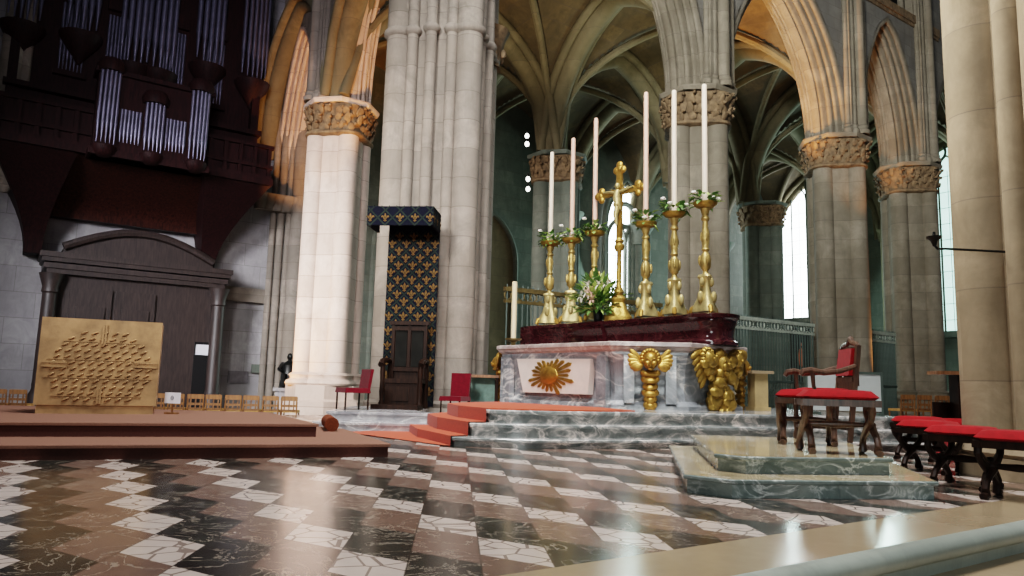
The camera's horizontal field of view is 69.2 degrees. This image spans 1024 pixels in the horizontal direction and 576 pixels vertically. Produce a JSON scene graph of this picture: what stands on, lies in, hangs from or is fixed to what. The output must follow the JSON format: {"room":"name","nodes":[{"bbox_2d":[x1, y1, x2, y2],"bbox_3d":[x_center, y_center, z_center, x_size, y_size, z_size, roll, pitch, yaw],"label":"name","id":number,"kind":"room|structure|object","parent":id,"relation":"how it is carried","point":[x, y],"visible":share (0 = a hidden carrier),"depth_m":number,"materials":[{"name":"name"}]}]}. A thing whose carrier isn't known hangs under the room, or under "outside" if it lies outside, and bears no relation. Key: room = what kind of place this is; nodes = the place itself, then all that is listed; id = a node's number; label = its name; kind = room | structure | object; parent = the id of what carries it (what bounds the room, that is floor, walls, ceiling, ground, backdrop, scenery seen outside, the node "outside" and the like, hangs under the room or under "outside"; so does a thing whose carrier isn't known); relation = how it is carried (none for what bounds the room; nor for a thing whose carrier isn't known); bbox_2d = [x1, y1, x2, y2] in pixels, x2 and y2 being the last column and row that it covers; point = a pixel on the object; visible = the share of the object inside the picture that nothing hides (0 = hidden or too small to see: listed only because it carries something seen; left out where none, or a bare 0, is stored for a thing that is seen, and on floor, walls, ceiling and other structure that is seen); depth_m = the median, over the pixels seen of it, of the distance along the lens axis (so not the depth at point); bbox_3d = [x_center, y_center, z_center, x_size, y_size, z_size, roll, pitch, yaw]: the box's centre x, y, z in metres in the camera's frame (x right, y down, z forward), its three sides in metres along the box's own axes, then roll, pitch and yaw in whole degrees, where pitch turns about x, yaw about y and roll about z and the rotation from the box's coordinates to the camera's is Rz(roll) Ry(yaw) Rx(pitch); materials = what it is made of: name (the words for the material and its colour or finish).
{"room":"church","nodes":[
{"label":"church","id":0,"kind":"room"},
{"bbox_2d":[281,12,310,119],"bbox_3d":[-6.662,-8.667,26.064,1.500,9.100,6.463,6,-8,-28],"label":"wall","id":1,"kind":"structure","parent":0,"point":[306,21],"depth_m":25.01,"materials":[{"name":"grey stone"}]},
{"bbox_2d":[225,0,306,408],"bbox_3d":[-8.738,-4.277,27.262,2.739,17.400,0.969,7,-9,-35],"label":"column","id":2,"kind":"structure","parent":1,"relation":"attached to","point":[289,201],"depth_m":26.95,"materials":[{"name":"grey stone"}]},
{"bbox_2d":[279,25,309,185],"bbox_3d":[-6.769,-6.634,25.897,1.500,5.020,6.028,6,-8,-28],"label":"trim","id":3,"kind":"structure","parent":1,"relation":"attached to","point":[293,116],"depth_m":27.21,"materials":[{"name":"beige stone"}]},
{"bbox_2d":[329,0,333,23],"bbox_3d":[-3.419,-9.804,20.595,1.500,8.100,6.423,6,-9,-31],"label":"wall","id":4,"kind":"structure","parent":0,"point":[331,1],"depth_m":22.11,"materials":[{"name":"grey stone"}]},
{"bbox_2d":[303,0,330,103],"bbox_3d":[-5.787,-9.523,22.831,0.777,8.000,1.359,7,-9,-35],"label":"trim","id":5,"kind":"structure","parent":4,"relation":"attached to","point":[320,14],"depth_m":22.20,"materials":[{"name":"grey stone"}]},
{"bbox_2d":[332,0,382,103],"bbox_3d":[-3.395,-8.487,20.326,1.500,5.420,5.988,6,-9,-31],"label":"trim","id":6,"kind":"structure","parent":4,"relation":"attached to","point":[361,90],"depth_m":22.31,"materials":[{"name":"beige stone"}]},
{"bbox_2d":[0,0,762,408],"bbox_3d":[-8.809,-5.679,28.126,60.500,20.400,0.001,7,-9,-35],"label":"wall","id":7,"kind":"structure","parent":0,"point":[244,251],"depth_m":27.35,"materials":[{"name":"stone"}]},
{"bbox_2d":[0,0,38,192],"bbox_3d":[-14.872,-8.280,22.639,1.500,10.997,1.500,2,-7,0],"label":"trim","id":8,"kind":"structure","parent":7,"relation":"attached to","point":[25,57],"depth_m":22.24,"materials":[{"name":"grey stone"}]},
{"bbox_2d":[27,230,232,407],"bbox_3d":[-12.215,1.050,23.997,5.565,5.804,1.752,7,-9,-35],"label":"door vestibule","id":9,"kind":"structure","parent":7,"relation":"in","point":[119,275],"depth_m":24.01,"materials":[{"name":"brown wood"}]},
{"bbox_2d":[0,0,273,267],"bbox_3d":[-11.688,-7.448,23.912,8.089,13.146,3.850,7,-9,-35],"label":"pipe organ","id":10,"kind":"object","parent":7,"relation":"attached to","point":[135,114],"visible":0.99,"depth_m":23.27,"materials":[{"name":"brown wood"}]},
{"bbox_2d":[52,67,85,80],"bbox_3d":[-13.846,-6.665,23.185,0.900,0.160,0.300,7,-9,-35],"label":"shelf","id":11,"kind":"object","parent":10,"relation":"attached to","point":[57,72],"depth_m":23.11,"materials":[{"name":"brown wood"}]},
{"bbox_2d":[227,371,248,382],"bbox_3d":[-9.747,3.167,26.392,0.700,0.420,0.080,7,-9,-35],"label":"wall plaque","id":12,"kind":"object","parent":7,"relation":"attached to","point":[233,376],"visible":1,"depth_m":26.35,"materials":[{"name":"grey stone"}]},
{"bbox_2d":[251,211,734,374],"bbox_3d":[1.616,0.967,34.528,26.496,9.450,1.594,7,-9,-35],"label":"trim","id":13,"kind":"structure","parent":7,"relation":"attached to","point":[634,247],"depth_m":33.81,"materials":[{"name":"stone"}]},
{"bbox_2d":[488,217,512,372],"bbox_3d":[-4.111,-0.155,30.813,10.300,7.200,0.001,7,-9,-35],"label":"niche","id":14,"kind":"structure","parent":7,"relation":"attached to","point":[501,253],"depth_m":33.33,"materials":[{"name":"stone"}]},
{"bbox_2d":[257,0,947,242],"bbox_3d":[7.405,-6.393,31.159,31.859,5.013,14.546,7,-9,-35],"label":"vaulted ceiling","id":15,"kind":"structure","parent":7,"relation":"attached to","point":[550,98],"depth_m":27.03,"materials":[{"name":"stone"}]},
{"bbox_2d":[601,178,650,317],"bbox_3d":[5.793,-2.016,37.768,3.350,7.383,0.383,7,-9,-35],"label":"window","id":16,"kind":"structure","parent":7,"relation":"in","point":[608,253],"depth_m":37.47,"materials":[{"name":"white glass"}]},
{"bbox_2d":[363,0,509,412],"bbox_3d":[-1.534,-5.453,16.849,2.772,17.400,2.772,0,-8,10],"label":"pier","id":17,"kind":"object","parent":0,"point":[444,58],"visible":0.59,"depth_m":15.57,"materials":[{"name":"grey stone"}]},
{"bbox_2d":[0,415,1023,575],"bbox_3d":[-1.970,2.170,9.497,40.000,0.450,13.107,7,-9,-35],"label":"floor","id":18,"kind":"structure","parent":0,"point":[420,509],"depth_m":4.31,"materials":[{"name":"stone"}]},
{"bbox_2d":[0,405,390,460],"bbox_3d":[-5.627,1.492,7.853,8.830,0.270,7.200,2,-7,0],"label":"dais","id":19,"kind":"object","parent":18,"relation":"on","point":[25,434],"visible":0.94,"depth_m":7.30,"materials":[{"name":"wood"}]},
{"bbox_2d":[33,317,163,413],"bbox_3d":[-5.110,0.984,9.253,1.290,1.130,0.726,5,-8,-24],"label":"gilded altar","id":20,"kind":"object","parent":19,"relation":"on","point":[85,366],"visible":1,"depth_m":8.94,"materials":[{"name":"metal"}]},
{"bbox_2d":[164,392,180,413],"bbox_3d":[-4.296,1.457,9.375,0.225,0.268,0.100,0,-8,14],"label":"number card","id":21,"kind":"object","parent":19,"relation":"on","point":[170,397],"visible":0.99,"depth_m":9.37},
{"bbox_2d":[321,414,338,430],"bbox_3d":[-2.300,1.699,9.365,0.170,0.168,0.805,4,-8,-17],"label":"carpet","id":22,"kind":"object","parent":19,"relation":"on","point":[329,422],"visible":1,"depth_m":9.00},
{"bbox_2d":[312,406,433,430],"bbox_3d":[-2.085,2.224,12.696,2.150,0.270,3.070,2,-7,0],"label":"platform","id":23,"kind":"object","parent":18,"relation":"on","point":[353,418],"visible":0.57,"depth_m":11.59,"materials":[{"name":"stone"}]},
{"bbox_2d":[335,369,373,409],"bbox_3d":[-2.654,1.702,12.490,0.510,0.680,0.430,7,-9,-35],"label":"velvet chair","id":24,"kind":"object","parent":23,"relation":"on","point":[366,374],"visible":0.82,"depth_m":12.47,"materials":[{"name":"red fabric"}]},
{"bbox_2d":[370,321,430,409],"bbox_3d":[-1.988,1.382,13.534,0.860,1.623,1.010,1,-8,6],"label":"throne","id":25,"kind":"object","parent":23,"relation":"on","point":[406,382],"visible":1,"depth_m":13.90,"materials":[{"name":"brown wood"}]},
{"bbox_2d":[366,205,440,406],"bbox_3d":[-2.103,0.359,14.057,1.296,3.762,0.782,1,-8,6],"label":"canopy","id":26,"kind":"object","parent":23,"relation":"on","point":[414,231],"visible":0.62,"depth_m":14.40,"materials":[{"name":"blue fabric"}]},
{"bbox_2d":[439,373,471,412],"bbox_3d":[-1.017,2.004,13.373,0.430,0.940,0.510,-1,-8,20],"label":"velvet chair","id":27,"kind":"object","parent":18,"relation":"on","point":[460,382],"visible":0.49,"depth_m":13.55,"materials":[{"name":"red fabric"}]},
{"bbox_2d":[467,375,498,401],"bbox_3d":[-0.562,2.124,14.142,0.600,0.925,0.420,2,-7,-3],"label":"side table","id":28,"kind":"object","parent":18,"relation":"on","point":[483,388],"visible":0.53,"depth_m":14.27,"materials":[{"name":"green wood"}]},
{"bbox_2d":[450,401,932,451],"bbox_3d":[2.440,2.271,12.746,8.000,0.430,7.950,2,-7,0],"label":"steps","id":29,"kind":"structure","parent":18,"relation":"on","point":[639,428],"depth_m":9.57,"materials":[{"name":"stone"}]},
{"bbox_2d":[353,402,634,445],"bbox_3d":[-0.327,1.950,10.918,3.389,0.444,3.735,8,-10,-40],"label":"carpet","id":30,"kind":"object","parent":29,"relation":"on","point":[440,428],"visible":0.94,"depth_m":10.08,"materials":[{"name":"carpet"}]},
{"bbox_2d":[491,341,751,410],"bbox_3d":[1.910,1.733,13.444,3.215,1.280,4.830,7,-10,-38],"label":"altar","id":31,"kind":"object","parent":29,"relation":"on","point":[681,376],"visible":0.88,"depth_m":11.65,"materials":[{"name":"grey stone"}]},
{"bbox_2d":[505,338,521,344],"bbox_3d":[0.023,1.072,14.404,0.340,0.180,0.340,2,-7,0],"label":"candle holder","id":32,"kind":"object","parent":31,"relation":"on","point":[513,341],"visible":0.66,"depth_m":14.33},
{"bbox_2d":[511,281,516,337],"bbox_3d":[0.041,0.409,14.491,0.100,1.159,0.098,2,-7,0],"label":"candle","id":33,"kind":"object","parent":32,"relation":"on","point":[514,283],"visible":0.9,"depth_m":14.45,"materials":[{"name":"wax"}]},
{"bbox_2d":[520,313,739,346],"bbox_3d":[1.988,0.862,13.615,0.960,0.495,4.910,7,-10,-38],"label":"altar top","id":34,"kind":"object","parent":31,"relation":"on","point":[703,328],"visible":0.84,"depth_m":12.75,"materials":[{"name":"red stone"}]},
{"bbox_2d":[516,285,546,344],"label":"iron grille","id":35,"kind":"object","parent":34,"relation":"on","point":[522,290],"depth_m":17.42,"materials":[{"name":"metal"}]},
{"bbox_2d":[535,240,559,324],"bbox_3d":[0.802,-0.092,15.281,0.511,1.750,0.496,7,-10,-38],"label":"candlestick","id":36,"kind":"object","parent":34,"relation":"on","point":[548,315],"visible":0.99,"depth_m":15.23,"materials":[{"name":"gold metal"}]},
{"bbox_2d":[548,150,553,239],"bbox_3d":[0.825,-1.927,15.556,0.096,1.999,0.096,2,-7,0],"label":"candle","id":37,"kind":"object","parent":36,"relation":"on","point":[551,182],"visible":0.74,"depth_m":15.53,"materials":[{"name":"beige wax"}]},
{"bbox_2d":[558,237,582,323],"bbox_3d":[1.216,-0.134,14.783,0.496,1.725,0.511,-4,-9,34],"label":"candlestick","id":38,"kind":"object","parent":34,"relation":"on","point":[567,316],"visible":0.92,"depth_m":14.73,"materials":[{"name":"gold metal"}]},
{"bbox_2d":[569,136,575,236],"bbox_3d":[1.232,-2.041,15.058,0.096,2.168,0.096,2,-7,0],"label":"candle","id":39,"kind":"object","parent":38,"relation":"on","point":[573,142],"visible":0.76,"depth_m":15.02,"materials":[{"name":"wax"}]},
{"bbox_2d":[585,230,604,277],"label":"candlestick","id":40,"kind":"object","parent":34,"relation":"on","point":[595,236],"depth_m":14.30,"materials":[{"name":"gold metal"}]},
{"bbox_2d":[592,118,597,229],"bbox_3d":[1.640,-2.242,14.572,0.096,2.366,0.096,2,-7,0],"label":"candle","id":41,"kind":"object","parent":40,"relation":"on","point":[595,151],"visible":0.73,"depth_m":14.55,"materials":[{"name":"wax"}]},
{"bbox_2d":[561,266,632,320],"bbox_3d":[1.644,0.125,13.909,1.393,1.025,1.068,-2,-8,23],"label":"flower arrangement","id":42,"kind":"object","parent":34,"relation":"on","point":[598,287],"visible":0.92,"depth_m":13.74,"materials":[{"name":"green plant"}]},
{"bbox_2d":[595,161,642,320],"bbox_3d":[2.019,-0.890,13.902,1.161,3.055,0.509,-3,-9,29],"label":"cross","id":43,"kind":"object","parent":34,"relation":"on","point":[621,312],"visible":0.98,"depth_m":13.82,"materials":[{"name":"metal"}]},
{"bbox_2d":[634,220,659,317],"bbox_3d":[2.438,-0.309,13.292,0.496,1.748,0.511,2,-7,0],"label":"candlestick","id":44,"kind":"object","parent":34,"relation":"on","point":[645,306],"visible":0.99,"depth_m":13.21,"materials":[{"name":"gold metal"}]},
{"bbox_2d":[643,90,648,220],"bbox_3d":[2.451,-2.411,13.568,0.096,2.532,0.096,2,-7,0],"label":"candle","id":45,"kind":"object","parent":44,"relation":"on","point":[646,96],"visible":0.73,"depth_m":13.54,"materials":[{"name":"wax"}]},
{"bbox_2d":[631,209,661,231],"bbox_3d":[2.416,-1.215,13.429,0.616,0.354,0.639,-2,-8,22],"label":"garland","id":46,"kind":"object","parent":44,"relation":"on","point":[642,217],"visible":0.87,"depth_m":13.31,"materials":[{"name":"green plant"}]},
{"bbox_2d":[659,210,688,315],"bbox_3d":[2.842,-0.401,12.804,0.496,1.824,0.511,4,-8,-17],"label":"candlestick","id":47,"kind":"object","parent":34,"relation":"on","point":[674,301],"visible":0.99,"depth_m":12.71,"materials":[{"name":"gold metal"}]},
{"bbox_2d":[672,90,676,209],"bbox_3d":[2.855,-2.424,13.057,0.096,2.294,0.096,2,-7,0],"label":"candle","id":48,"kind":"object","parent":47,"relation":"on","point":[674,95],"visible":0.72,"depth_m":13.02,"materials":[{"name":"beige wax"}]},
{"bbox_2d":[658,197,691,221],"bbox_3d":[2.834,-1.376,12.901,0.641,0.340,0.582,2,-7,0],"label":"garland","id":49,"kind":"object","parent":47,"relation":"on","point":[681,205],"visible":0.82,"depth_m":12.82,"materials":[{"name":"green plant"}]},
{"bbox_2d":[688,200,717,313],"bbox_3d":[3.242,-0.486,12.314,0.496,1.886,0.511,7,-9,-34],"label":"candlestick","id":50,"kind":"object","parent":34,"relation":"on","point":[705,302],"visible":0.95,"depth_m":12.21,"materials":[{"name":"gold metal"}]},
{"bbox_2d":[702,82,707,199],"bbox_3d":[3.260,-2.464,12.550,0.096,2.138,0.096,2,-7,0],"label":"candle","id":51,"kind":"object","parent":50,"relation":"on","point":[704,86],"visible":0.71,"depth_m":12.51,"materials":[{"name":"beige wax"}]},
{"bbox_2d":[688,189,722,211],"bbox_3d":[3.242,-1.462,12.419,0.611,0.338,0.584,2,-7,0],"label":"garland","id":52,"kind":"object","parent":50,"relation":"on","point":[710,197],"visible":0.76,"depth_m":12.32,"materials":[{"name":"green plant"}]},
{"bbox_2d":[743,370,773,410],"bbox_3d":[4.174,1.744,12.595,0.400,0.668,0.360,3,-8,-11],"label":"stand","id":53,"kind":"object","parent":29,"relation":"on","point":[757,380],"visible":0.9,"depth_m":12.49,"materials":[{"name":"wood"}]},
{"bbox_2d":[804,372,883,415],"bbox_3d":[5.146,1.628,11.504,1.219,0.665,0.400,2,-7,-1],"label":"board","id":54,"kind":"object","parent":29,"relation":"on","point":[868,381],"visible":0.45,"depth_m":11.50,"materials":[{"name":"metal"}]},
{"bbox_2d":[501,497,1023,575],"bbox_3d":[1.997,1.497,3.763,36.000,0.400,0.900,7,-9,-35],"label":"step","id":55,"kind":"structure","parent":18,"relation":"attached to","point":[736,557],"depth_m":3.69,"materials":[{"name":"stone"}]},
{"bbox_2d":[734,520,1023,575],"bbox_3d":[2.027,1.388,3.739,36.000,0.190,0.075,7,-9,-35],"label":"trim","id":56,"kind":"structure","parent":55,"relation":"attached to","point":[939,554],"depth_m":3.79,"materials":[{"name":"stone"}]},
{"bbox_2d":[669,435,938,498],"bbox_3d":[2.536,1.566,6.715,2.088,0.260,3.407,0,-8,10],"label":"platform","id":57,"kind":"object","parent":18,"relation":"on","point":[722,466],"visible":0.94,"depth_m":5.61,"materials":[{"name":"stone"}]},
{"bbox_2d":[775,389,837,446],"bbox_3d":[2.798,1.230,7.060,0.544,0.525,0.409,-1,-8,22],"label":"folding stool","id":58,"kind":"object","parent":57,"relation":"on","point":[785,396],"visible":0.73,"depth_m":7.00,"materials":[{"name":"wood"}]},
{"bbox_2d":[775,389,805,397],"bbox_3d":[2.804,1.022,7.087,0.540,0.104,0.360,-1,-8,22],"label":"seat cushion","id":59,"kind":"object","parent":58,"relation":"on","point":[783,393],"depth_m":7.00,"materials":[{"name":"red fabric"}]},
{"bbox_2d":[783,336,860,442],"bbox_3d":[3.244,1.041,7.741,0.654,1.093,0.612,1,-8,4],"label":"armchair","id":60,"kind":"object","parent":57,"relation":"on","point":[848,362],"visible":0.53,"depth_m":7.58,"materials":[{"name":"red fabric"}]},
{"bbox_2d":[794,389,883,456],"bbox_3d":[2.681,1.103,6.118,0.604,0.525,0.429,0,-8,11],"label":"folding stool","id":61,"kind":"object","parent":57,"relation":"on","point":[807,398],"visible":1,"depth_m":6.00,"materials":[{"name":"red fabric"}]},
{"bbox_2d":[796,389,878,400],"bbox_3d":[2.687,0.894,6.145,0.600,0.104,0.380,0,-8,11],"label":"seat cushion","id":62,"kind":"object","parent":61,"relation":"on","point":[808,394],"depth_m":5.99,"materials":[{"name":"red fabric"}]},
{"bbox_2d":[888,395,915,415],"bbox_3d":[8.570,2.731,16.289,0.402,0.771,0.448,3,-8,-9],"label":"chair","id":63,"kind":"object","parent":18,"relation":"on","point":[912,397],"visible":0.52,"depth_m":16.12,"materials":[{"name":"brown wood"}]},
{"bbox_2d":[889,416,944,462],"bbox_3d":[4.814,1.775,8.760,0.509,0.515,0.484,7,-10,-38],"label":"folding stool","id":64,"kind":"object","parent":18,"relation":"on","point":[896,419],"visible":0.44,"depth_m":8.74,"materials":[{"name":"red fabric"}]},
{"bbox_2d":[892,416,944,422],"bbox_3d":[4.820,1.571,8.787,0.460,0.104,0.480,7,-10,-38],"label":"seat cushion","id":65,"kind":"object","parent":64,"relation":"on","point":[896,419],"depth_m":8.69,"materials":[{"name":"red fabric"}]},
{"bbox_2d":[905,395,931,416],"bbox_3d":[8.989,2.755,16.389,0.402,0.771,0.448,3,-8,-9],"label":"chair","id":66,"kind":"object","parent":18,"relation":"on","point":[919,397],"visible":0.48,"depth_m":16.22,"materials":[{"name":"brown wood"}]},
{"bbox_2d":[895,420,962,475],"bbox_3d":[4.159,1.575,7.372,0.509,0.515,0.484,7,-10,-38],"label":"folding stool","id":67,"kind":"object","parent":18,"relation":"on","point":[918,427],"visible":0.68,"depth_m":7.34,"materials":[{"name":"red fabric"}]},
{"bbox_2d":[897,420,959,428],"bbox_3d":[4.165,1.371,7.399,0.460,0.104,0.480,7,-10,-38],"label":"seat cushion","id":68,"kind":"object","parent":67,"relation":"on","point":[903,424],"depth_m":7.30,"materials":[{"name":"red fabric"}]},
{"bbox_2d":[927,371,961,452],"bbox_3d":[5.533,1.582,9.333,0.440,1.070,0.630,1,-8,6],"label":"desk","id":69,"kind":"object","parent":18,"relation":"on","point":[949,411],"visible":0.2,"depth_m":9.53,"materials":[{"name":"brown wood"}]},
{"bbox_2d":[936,418,961,452],"bbox_3d":[5.503,1.857,9.162,0.420,0.480,0.360,1,-8,6],"label":"stool","id":70,"kind":"object","parent":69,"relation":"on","point":[959,420],"depth_m":9.06,"materials":[{"name":"red fabric"}]},
{"bbox_2d":[922,424,1003,491],"bbox_3d":[3.803,1.416,6.232,0.509,0.515,0.484,7,-10,-38],"label":"folding stool","id":71,"kind":"object","parent":18,"relation":"on","point":[952,434],"visible":0.61,"depth_m":6.21,"materials":[{"name":"red fabric"}]},
{"bbox_2d":[924,424,996,436],"bbox_3d":[3.809,1.212,6.259,0.460,0.104,0.480,7,-10,-38],"label":"seat cushion","id":72,"kind":"object","parent":71,"relation":"on","point":[948,430],"depth_m":6.14,"materials":[{"name":"red fabric"}]},
{"bbox_2d":[940,0,1023,483],"bbox_3d":[5.876,-4.623,7.840,2.660,13.000,2.660,2,-7,0],"label":"pier","id":73,"kind":"object","parent":18,"relation":"on","point":[983,40],"visible":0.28,"depth_m":7.25,"materials":[{"name":"stone"}]},
{"bbox_2d":[926,232,1004,252],"bbox_3d":[4.478,-0.425,7.098,1.098,0.175,0.140,3,-8,-8],"label":"bracket","id":74,"kind":"object","parent":73,"relation":"attached to","point":[933,238],"visible":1,"depth_m":7.03,"materials":[{"name":"black metal"}]},
{"bbox_2d":[971,429,1023,499],"bbox_3d":[3.766,1.320,5.508,0.509,0.515,0.484,8,-10,-41],"label":"folding stool","id":75,"kind":"object","parent":18,"relation":"on","point":[1001,440],"visible":1,"depth_m":5.50,"materials":[{"name":"red fabric"}]},
{"bbox_2d":[974,429,1023,442],"bbox_3d":[3.772,1.116,5.535,0.460,0.104,0.480,8,-10,-41],"label":"seat cushion","id":76,"kind":"object","parent":75,"relation":"on","point":[993,435],"depth_m":5.45,"materials":[{"name":"red fabric"}]},
{"bbox_2d":[696,0,702,33],"bbox_3d":[2.184,-9.769,19.720,7.519,8.100,1.500,6,-9,-31],"label":"wall","id":77,"kind":"structure","parent":0,"point":[700,2],"depth_m":20.48,"materials":[{"name":"stone"}]},
{"bbox_2d":[651,0,703,90],"bbox_3d":[2.053,-8.848,19.533,7.109,6.220,1.500,6,-9,-31],"label":"trim","id":78,"kind":"structure","parent":77,"relation":"attached to","point":[678,24],"depth_m":20.55,"materials":[{"name":"stone"}]},
{"bbox_2d":[734,0,843,91],"bbox_3d":[8.080,-9.128,23.393,6.432,8.100,1.500,6,-9,-32],"label":"wall","id":79,"kind":"structure","parent":0,"point":[831,12],"depth_m":23.88,"materials":[{"name":"stone"}]},
{"bbox_2d":[701,0,736,94],"bbox_3d":[5.848,-9.451,21.004,1.356,8.000,0.780,7,-9,-35],"label":"trim","id":80,"kind":"structure","parent":79,"relation":"attached to","point":[718,15],"depth_m":20.38,"materials":[{"name":"stone"}]},
{"bbox_2d":[734,0,844,138],"bbox_3d":[8.040,-7.651,23.199,5.772,5.120,1.500,6,-9,-32],"label":"trim","id":81,"kind":"structure","parent":79,"relation":"attached to","point":[800,24],"depth_m":23.89,"materials":[{"name":"stone"}]},
{"bbox_2d":[785,205,958,404],"bbox_3d":[21.149,-1.613,37.596,0.001,16.400,18.400,7,-9,-35],"label":"wall","id":82,"kind":"structure","parent":0,"point":[951,344],"depth_m":39.67,"materials":[{"name":"stone"}]},
{"bbox_2d":[783,179,809,322],"bbox_3d":[16.561,-2.846,43.949,0.366,9.889,2.766,7,-9,-35],"label":"window","id":83,"kind":"structure","parent":82,"relation":"in","point":[795,232],"depth_m":43.67,"materials":[{"name":"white glass"}]},
{"bbox_2d":[937,147,956,337],"bbox_3d":[21.384,-2.925,37.035,0.366,10.790,2.532,7,-9,-35],"label":"window","id":84,"kind":"structure","parent":82,"relation":"in","point":[944,206],"depth_m":36.79,"materials":[{"name":"white glass"}]},
{"bbox_2d":[864,0,943,113],"bbox_3d":[15.377,-8.284,28.325,11.267,8.100,1.506,7,-9,-35],"label":"wall","id":85,"kind":"structure","parent":0,"point":[874,15],"depth_m":26.60,"materials":[{"name":"stone"}]},
{"bbox_2d":[841,0,870,136],"bbox_3d":[11.254,-8.855,24.438,1.356,8.000,0.780,7,-9,-35],"label":"trim","id":86,"kind":"structure","parent":85,"relation":"attached to","point":[853,11],"depth_m":23.93,"materials":[{"name":"stone"}]},
{"bbox_2d":[867,17,918,166],"bbox_3d":[12.663,-7.025,26.250,4.056,4.920,1.500,7,-9,-35],"label":"trim","id":87,"kind":"structure","parent":85,"relation":"attached to","point":[890,89],"depth_m":26.61,"materials":[{"name":"stone"}]},
{"bbox_2d":[867,0,939,41],"bbox_3d":[13.575,-9.798,26.293,6.116,0.420,0.210,7,-9,-35],"label":"trim","id":88,"kind":"structure","parent":85,"relation":"attached to","point":[890,7],"depth_m":26.30,"materials":[{"name":"stone"}]},
{"bbox_2d":[904,0,941,163],"bbox_3d":[15.098,-8.398,27.131,1.356,8.000,0.780,7,-9,-35],"label":"trim","id":89,"kind":"structure","parent":85,"relation":"attached to","point":[922,9],"depth_m":26.71,"materials":[{"name":"stone"}]},
{"bbox_3d":[1.910,3.367,15.702,90.000,0.100,90.000,2,-7,0],"label":"floor","id":90,"kind":"structure","parent":0,"visible":0},
{"bbox_2d":[8,389,34,405],"bbox_3d":[-10.755,2.609,16.238,0.402,0.771,0.448,3,-8,-11],"label":"chair","id":91,"kind":"object","parent":90,"relation":"on","point":[11,391],"visible":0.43,"depth_m":16.07,"materials":[{"name":"brown wood"}]},
{"bbox_2d":[205,394,223,410],"bbox_3d":[-6.545,2.741,16.386,0.402,0.771,0.448,2,-7,-3],"label":"chair","id":92,"kind":"object","parent":90,"relation":"on","point":[208,396],"visible":0.45,"depth_m":16.21,"materials":[{"name":"brown wood"}]},
{"bbox_2d":[224,395,241,410],"bbox_3d":[-6.149,2.759,16.436,0.402,0.771,0.448,3,-8,-7],"label":"chair","id":93,"kind":"object","parent":90,"relation":"on","point":[227,397],"visible":0.5,"depth_m":16.26,"materials":[{"name":"brown wood"}]},
{"bbox_2d":[262,396,279,413],"bbox_3d":[-5.361,2.793,16.535,0.402,0.771,0.448,2,-8,-7],"label":"chair","id":94,"kind":"object","parent":90,"relation":"on","point":[269,398],"visible":0.48,"depth_m":16.36,"materials":[{"name":"brown wood"}]},
{"bbox_2d":[273,388,284,413],"bbox_3d":[-6.948,3.533,22.911,0.740,0.880,0.620,7,-9,-35],"label":"stone pedestal","id":95,"kind":"object","parent":90,"relation":"on","point":[279,392],"visible":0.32,"depth_m":22.63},
{"bbox_2d":[277,353,292,387],"bbox_3d":[-6.910,2.554,22.980,0.720,1.080,0.667,3,-8,-11],"label":"bronze statue","id":96,"kind":"object","parent":95,"relation":"on","point":[285,368],"visible":0.69,"depth_m":22.85,"materials":[{"name":"metal"}]},
{"bbox_2d":[280,396,299,414],"bbox_3d":[-4.966,2.810,16.584,0.402,0.771,0.448,3,-8,-8],"label":"chair","id":97,"kind":"object","parent":90,"relation":"on","point":[283,398],"visible":0.52,"depth_m":16.41,"materials":[{"name":"brown wood"}]},
{"bbox_2d":[278,96,378,414],"bbox_3d":[-5.350,-0.821,22.163,2.365,9.400,2.365,0,-8,10],"label":"stone column","id":98,"kind":"structure","parent":90,"relation":"on","point":[327,339],"depth_m":21.56,"materials":[{"name":"stone"}]},
{"bbox_2d":[503,283,511,344],"label":"iron grille","id":99,"kind":"object","parent":90,"relation":"in","point":[507,289],"depth_m":17.10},
{"bbox_2d":[527,149,586,325],"bbox_3d":[1.536,-0.073,26.449,2.365,9.400,2.365,0,-8,10],"label":"stone column","id":100,"kind":"structure","parent":90,"relation":"on","point":[539,161],"depth_m":26.05,"materials":[{"name":"stone"}]},
{"bbox_2d":[658,83,737,400],"bbox_3d":[5.144,-0.754,20.536,2.365,9.400,2.365,0,-8,10],"label":"stone column","id":101,"kind":"structure","parent":90,"relation":"on","point":[721,99],"depth_m":20.09,"materials":[{"name":"stone"}]},
{"bbox_2d":[736,200,792,408],"bbox_3d":[11.052,0.991,32.599,2.365,9.400,2.365,0,-8,10],"label":"stone column","id":102,"kind":"structure","parent":90,"relation":"on","point":[761,224],"depth_m":32.16,"materials":[{"name":"stone"}]},
{"bbox_2d":[733,314,814,410],"bbox_3d":[7.767,2.530,21.860,3.788,3.376,0.100,6,-9,-32],"label":"iron grille","id":103,"kind":"object","parent":90,"relation":"in","point":[744,318],"visible":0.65,"depth_m":21.96,"materials":[{"name":"metal"}]},
{"bbox_2d":[790,327,809,388],"bbox_3d":[12.340,3.679,31.742,1.340,3.918,0.130,7,-9,-35],"label":"iron grille","id":104,"kind":"object","parent":90,"relation":"on","point":[790,327],"visible":0.35,"depth_m":31.75,"materials":[{"name":"green metal"}]},
{"bbox_2d":[798,132,887,415],"bbox_3d":[10.550,-0.157,23.970,2.365,9.400,2.365,0,-8,10],"label":"stone column","id":105,"kind":"structure","parent":90,"relation":"on","point":[834,164],"depth_m":23.48,"materials":[{"name":"stone"}]},
{"bbox_2d":[872,328,897,415],"bbox_3d":[12.392,3.057,24.924,2.109,3.376,0.100,7,-9,-35],"label":"iron grille","id":106,"kind":"object","parent":90,"relation":"in","point":[886,340],"visible":0.55,"depth_m":25.17,"materials":[{"name":"metal"}]},
{"bbox_2d":[873,161,948,416],"bbox_3d":[14.395,0.300,26.663,2.365,9.400,2.365,0,-8,10],"label":"stone column","id":107,"kind":"structure","parent":90,"relation":"on","point":[907,192],"depth_m":26.12,"materials":[{"name":"stone"}]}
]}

